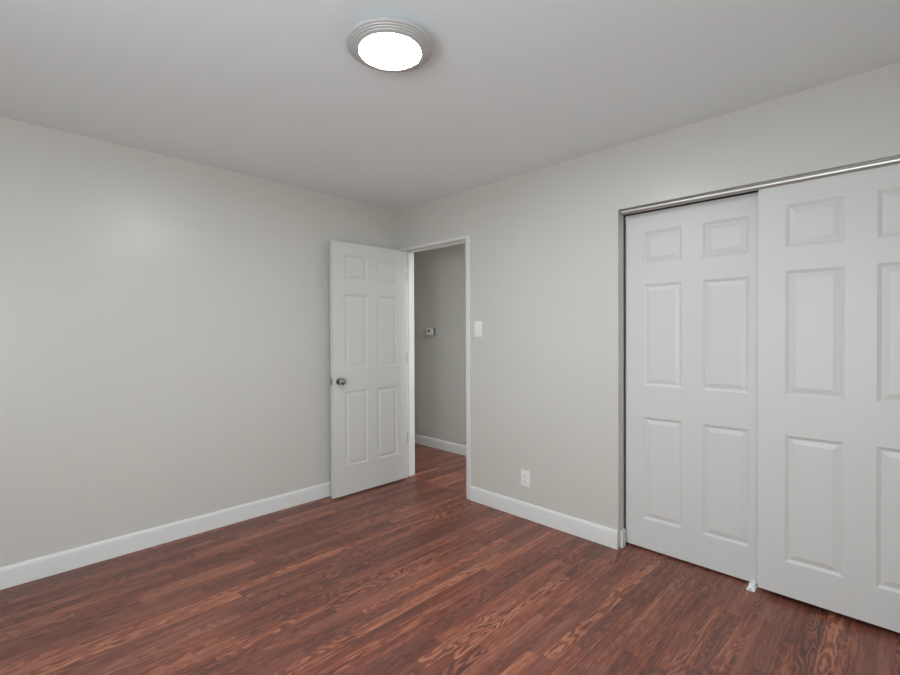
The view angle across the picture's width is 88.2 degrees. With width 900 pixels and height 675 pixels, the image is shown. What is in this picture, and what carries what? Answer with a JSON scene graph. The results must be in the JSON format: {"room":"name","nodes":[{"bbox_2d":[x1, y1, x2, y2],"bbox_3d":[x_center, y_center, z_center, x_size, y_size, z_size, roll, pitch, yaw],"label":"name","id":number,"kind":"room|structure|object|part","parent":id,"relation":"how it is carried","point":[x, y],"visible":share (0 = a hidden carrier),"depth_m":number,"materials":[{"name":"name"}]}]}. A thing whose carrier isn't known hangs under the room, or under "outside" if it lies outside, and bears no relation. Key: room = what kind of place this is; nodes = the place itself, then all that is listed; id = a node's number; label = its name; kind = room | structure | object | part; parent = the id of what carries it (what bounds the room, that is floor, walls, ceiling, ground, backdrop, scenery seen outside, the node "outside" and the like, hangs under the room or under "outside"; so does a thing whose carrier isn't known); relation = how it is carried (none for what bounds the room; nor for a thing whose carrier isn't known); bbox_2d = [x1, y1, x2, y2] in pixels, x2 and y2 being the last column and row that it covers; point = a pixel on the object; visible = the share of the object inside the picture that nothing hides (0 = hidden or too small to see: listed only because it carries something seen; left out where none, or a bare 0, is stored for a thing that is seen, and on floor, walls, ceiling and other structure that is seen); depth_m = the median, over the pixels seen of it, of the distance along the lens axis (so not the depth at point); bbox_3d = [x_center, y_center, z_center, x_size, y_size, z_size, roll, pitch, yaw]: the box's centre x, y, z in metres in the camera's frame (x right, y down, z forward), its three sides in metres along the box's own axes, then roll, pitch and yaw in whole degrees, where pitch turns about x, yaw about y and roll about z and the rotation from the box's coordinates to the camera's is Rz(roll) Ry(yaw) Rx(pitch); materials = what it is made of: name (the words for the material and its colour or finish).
{"room":"empty bedroom","nodes":[
{"label":"empty bedroom","id":0,"kind":"room"},
{"bbox_2d":[0,117,397,566],"bbox_3d":[-1.907,0.074,2.904,0.120,2.440,4.212,0,1,45],"label":"wall","id":1,"kind":"structure","parent":0,"point":[165,320],"depth_m":2.87,"materials":[{"name":"beige paint"}]},
{"bbox_2d":[0,482,330,589],"bbox_3d":[-1.848,1.238,2.874,0.014,0.112,3.950,0,1,45],"label":"baseboard","id":2,"kind":"structure","parent":1,"relation":"attached to","point":[19,573],"depth_m":2.85,"materials":[{"name":"white paint"}]},
{"bbox_2d":[329,240,407,498],"bbox_3d":[-0.659,0.250,3.943,0.164,2.039,0.811,0,1,45],"label":"door","id":3,"kind":"structure","parent":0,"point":[368,323],"depth_m":3.89,"materials":[{"name":"white paint"}]},
{"bbox_3d":[-0.854,0.348,3.668,0.056,0.054,0.054,0,1,45],"label":"knob","id":4,"kind":"part","parent":3,"relation":"part of","materials":[{"name":"silver metal"}]},
{"bbox_3d":[-0.777,-0.571,3.808,0.016,0.165,0.191,0,1,45],"label":"panel","id":5,"kind":"part","parent":3,"relation":"part of","materials":[{"name":"white paint"}]},
{"bbox_3d":[-0.775,-0.050,3.812,0.016,0.573,0.191,0,1,45],"label":"panel","id":6,"kind":"part","parent":3,"relation":"part of","materials":[{"name":"white paint"}]},
{"bbox_3d":[-0.772,0.736,3.820,0.016,0.578,0.191,0,1,45],"label":"panel","id":7,"kind":"part","parent":3,"relation":"part of","materials":[{"name":"white paint"}]},
{"bbox_3d":[-0.554,-0.574,4.033,0.016,0.165,0.191,0,1,45],"label":"panel","id":8,"kind":"part","parent":3,"relation":"part of","materials":[{"name":"white paint"}]},
{"bbox_3d":[-0.552,-0.053,4.038,0.016,0.573,0.191,0,1,45],"label":"panel","id":9,"kind":"part","parent":3,"relation":"part of","materials":[{"name":"white paint"}]},
{"bbox_3d":[-0.549,0.733,4.045,0.016,0.578,0.191,0,1,45],"label":"panel","id":10,"kind":"part","parent":3,"relation":"part of","materials":[{"name":"white paint"}]},
{"bbox_2d":[414,243,465,445],"bbox_3d":[0.475,0.048,4.745,3.285,2.440,0.100,0,1,45],"label":"wall","id":11,"kind":"structure","parent":0,"point":[439,273],"depth_m":5.25,"materials":[{"name":"beige paint"}]},
{"bbox_2d":[426,328,434,334],"bbox_3d":[-0.223,-0.066,5.336,0.114,0.084,0.038,0,1,45],"label":"thermostat","id":12,"kind":"object","parent":11,"relation":"attached to","point":[429,331],"visible":1,"depth_m":5.31,"materials":[{"name":"grey plastic"}]},
{"bbox_2d":[415,434,465,455],"bbox_3d":[0.440,1.217,4.715,3.285,0.103,0.014,0,1,45],"label":"baseboard","id":13,"kind":"structure","parent":11,"relation":"attached to","point":[422,440],"depth_m":5.24,"materials":[{"name":"white paint"}]},
{"bbox_2d":[0,0,899,210],"bbox_3d":[-0.502,-1.178,1.502,4.080,0.080,4.212,0,1,45],"label":"ceiling","id":14,"kind":"structure","parent":0,"point":[272,90],"depth_m":2.02,"materials":[{"name":"white paint"}]},
{"bbox_2d":[346,17,432,72],"bbox_3d":[-0.227,-1.110,1.765,0.327,0.064,0.327,0,1,45],"label":"ceiling light","id":15,"kind":"object","parent":14,"relation":"attached to","point":[385,44],"visible":1,"depth_m":1.72,"materials":[{"name":"white glass"}]},
{"bbox_2d":[360,33,419,68],"bbox_3d":[-0.227,-1.092,1.765,0.229,0.029,0.229,0,1,45],"label":"diffuser","id":16,"kind":"object","parent":15,"relation":"attached to","point":[377,50],"depth_m":1.75,"materials":[{"name":"white glass"}]},
{"bbox_2d":[0,443,899,674],"bbox_3d":[-0.622,1.335,2.304,5.360,0.080,5.140,0,1,45],"label":"floor","id":17,"kind":"structure","parent":0,"point":[412,575],"depth_m":2.23,"materials":[{"name":"brown wood"}]},
{"bbox_2d":[746,579,757,591],"bbox_3d":[1.552,1.270,2.384,0.038,0.032,0.085,0,1,45],"label":"floor guide","id":18,"kind":"object","parent":17,"relation":"on","point":[752,586],"visible":0.92,"depth_m":2.37,"materials":[{"name":"white plastic"}]},
{"bbox_2d":[624,208,663,529],"bbox_3d":[1.384,0.058,3.267,0.085,2.440,0.928,0,1,45],"label":"wall","id":19,"kind":"structure","parent":0,"point":[659,208],"depth_m":2.92,"materials":[{"name":"beige paint"}]},
{"bbox_2d":[398,62,899,548],"bbox_3d":[0.932,0.063,2.976,3.820,2.440,0.122,0,1,45],"label":"wall","id":20,"kind":"structure","parent":0,"point":[547,243],"depth_m":2.98,"materials":[{"name":"beige paint"}]},
{"bbox_2d":[399,235,470,499],"bbox_3d":[-0.105,0.236,3.992,0.870,2.083,0.134,0,1,45],"label":"door frame","id":21,"kind":"structure","parent":20,"relation":"attached to","point":[410,251],"depth_m":4.22,"materials":[{"name":"white paint"}]},
{"bbox_3d":[-0.151,-0.793,3.939,0.870,0.023,0.012,0,1,45],"label":"casing","id":22,"kind":"part","parent":21,"relation":"part of","materials":[{"name":"white paint"}]},
{"bbox_3d":[0.146,0.250,3.660,0.046,2.060,0.012,0,1,45],"label":"casing","id":23,"kind":"part","parent":21,"relation":"part of","materials":[{"name":"white paint"}]},
{"bbox_2d":[474,321,481,336],"bbox_3d":[0.217,-0.064,3.586,0.078,0.120,0.010,0,1,45],"label":"light switch","id":24,"kind":"object","parent":20,"relation":"attached to","point":[477,325],"visible":1,"depth_m":3.58,"materials":[{"name":"white plastic"}]},
{"bbox_2d":[521,469,529,487],"bbox_3d":[0.534,1.000,3.289,0.078,0.116,0.008,0,1,45],"label":"wall outlet","id":25,"kind":"object","parent":20,"relation":"attached to","point":[525,475],"visible":1,"depth_m":3.28,"materials":[{"name":"white plastic"}]},
{"bbox_2d":[470,486,617,549],"bbox_3d":[0.591,1.226,3.232,1.197,0.112,0.014,0,1,45],"label":"baseboard","id":26,"kind":"structure","parent":20,"relation":"attached to","point":[600,534],"depth_m":3.15,"materials":[{"name":"white paint"}]},
{"bbox_2d":[620,528,625,547],"bbox_3d":[1.063,1.231,2.849,0.014,0.104,0.044,0,1,45],"label":"baseboard","id":27,"kind":"structure","parent":20,"relation":"attached to","point":[623,531],"depth_m":2.84,"materials":[{"name":"white paint"}]},
{"bbox_2d":[621,157,899,214],"bbox_3d":[1.591,-0.754,2.326,1.481,0.029,0.098,0,1,45],"label":"closet track","id":28,"kind":"object","parent":20,"relation":"attached to","point":[892,161],"visible":1,"depth_m":2.27,"materials":[{"name":"silver metal"}]},
{"bbox_2d":[626,192,757,583],"bbox_3d":[1.369,0.263,2.619,0.760,2.019,0.026,0,1,45],"label":"door","id":29,"kind":"structure","parent":28,"relation":"hanging from","point":[692,270],"depth_m":2.60,"materials":[{"name":"white paint"}]},
{"bbox_3d":[1.248,-0.537,2.723,0.192,0.165,0.016,0,1,45],"label":"panel","id":30,"kind":"part","parent":29,"relation":"part of","materials":[{"name":"white paint"}]},
{"bbox_3d":[1.250,-0.015,2.728,0.192,0.580,0.016,0,1,45],"label":"panel","id":31,"kind":"part","parent":29,"relation":"part of","materials":[{"name":"white paint"}]},
{"bbox_3d":[1.253,0.786,2.735,0.192,0.587,0.016,0,1,45],"label":"panel","id":32,"kind":"part","parent":29,"relation":"part of","materials":[{"name":"white paint"}]},
{"bbox_3d":[1.484,-0.013,2.498,0.192,0.580,0.016,0,1,45],"label":"panel","id":33,"kind":"part","parent":29,"relation":"part of","materials":[{"name":"white paint"}]},
{"bbox_3d":[1.487,0.787,2.505,0.192,0.587,0.016,0,1,45],"label":"panel","id":34,"kind":"part","parent":29,"relation":"part of","materials":[{"name":"white paint"}]},
{"bbox_3d":[1.482,-0.536,2.493,0.192,0.165,0.016,0,1,45],"label":"panel","id":35,"kind":"part","parent":29,"relation":"part of","materials":[{"name":"white paint"}]},
{"bbox_2d":[758,164,899,632],"bbox_3d":[1.835,0.257,2.078,0.768,2.010,0.032,0,1,45],"label":"door","id":36,"kind":"structure","parent":28,"relation":"hanging from","point":[829,247],"depth_m":2.13,"materials":[{"name":"white paint"}]},
{"bbox_3d":[1.718,0.784,2.191,0.192,0.590,0.016,0,1,45],"label":"panel","id":37,"kind":"part","parent":36,"relation":"part of","materials":[{"name":"white paint"}]},
{"bbox_3d":[1.712,-0.538,2.179,0.192,0.179,0.016,0,1,45],"label":"panel","id":38,"kind":"part","parent":36,"relation":"part of","materials":[{"name":"white paint"}]},
{"bbox_3d":[1.714,-0.020,2.184,0.192,0.577,0.016,0,1,45],"label":"panel","id":39,"kind":"part","parent":36,"relation":"part of","materials":[{"name":"white paint"}]},
{"bbox_3d":[1.951,0.786,1.961,0.192,0.590,0.016,0,1,45],"label":"panel","id":40,"kind":"part","parent":36,"relation":"part of","materials":[{"name":"white paint"}]},
{"bbox_3d":[1.948,-0.019,1.954,0.192,0.577,0.016,0,1,45],"label":"panel","id":41,"kind":"part","parent":36,"relation":"part of","materials":[{"name":"white paint"}]},
{"bbox_3d":[1.946,-0.537,1.949,0.192,0.179,0.016,0,1,45],"label":"panel","id":42,"kind":"part","parent":36,"relation":"part of","materials":[{"name":"white paint"}]},
{"bbox_2d":[664,190,757,208],"bbox_3d":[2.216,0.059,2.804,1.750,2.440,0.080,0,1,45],"label":"door track","id":43,"kind":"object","parent":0,"point":[750,192],"depth_m":3.16,"materials":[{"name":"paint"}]}
]}

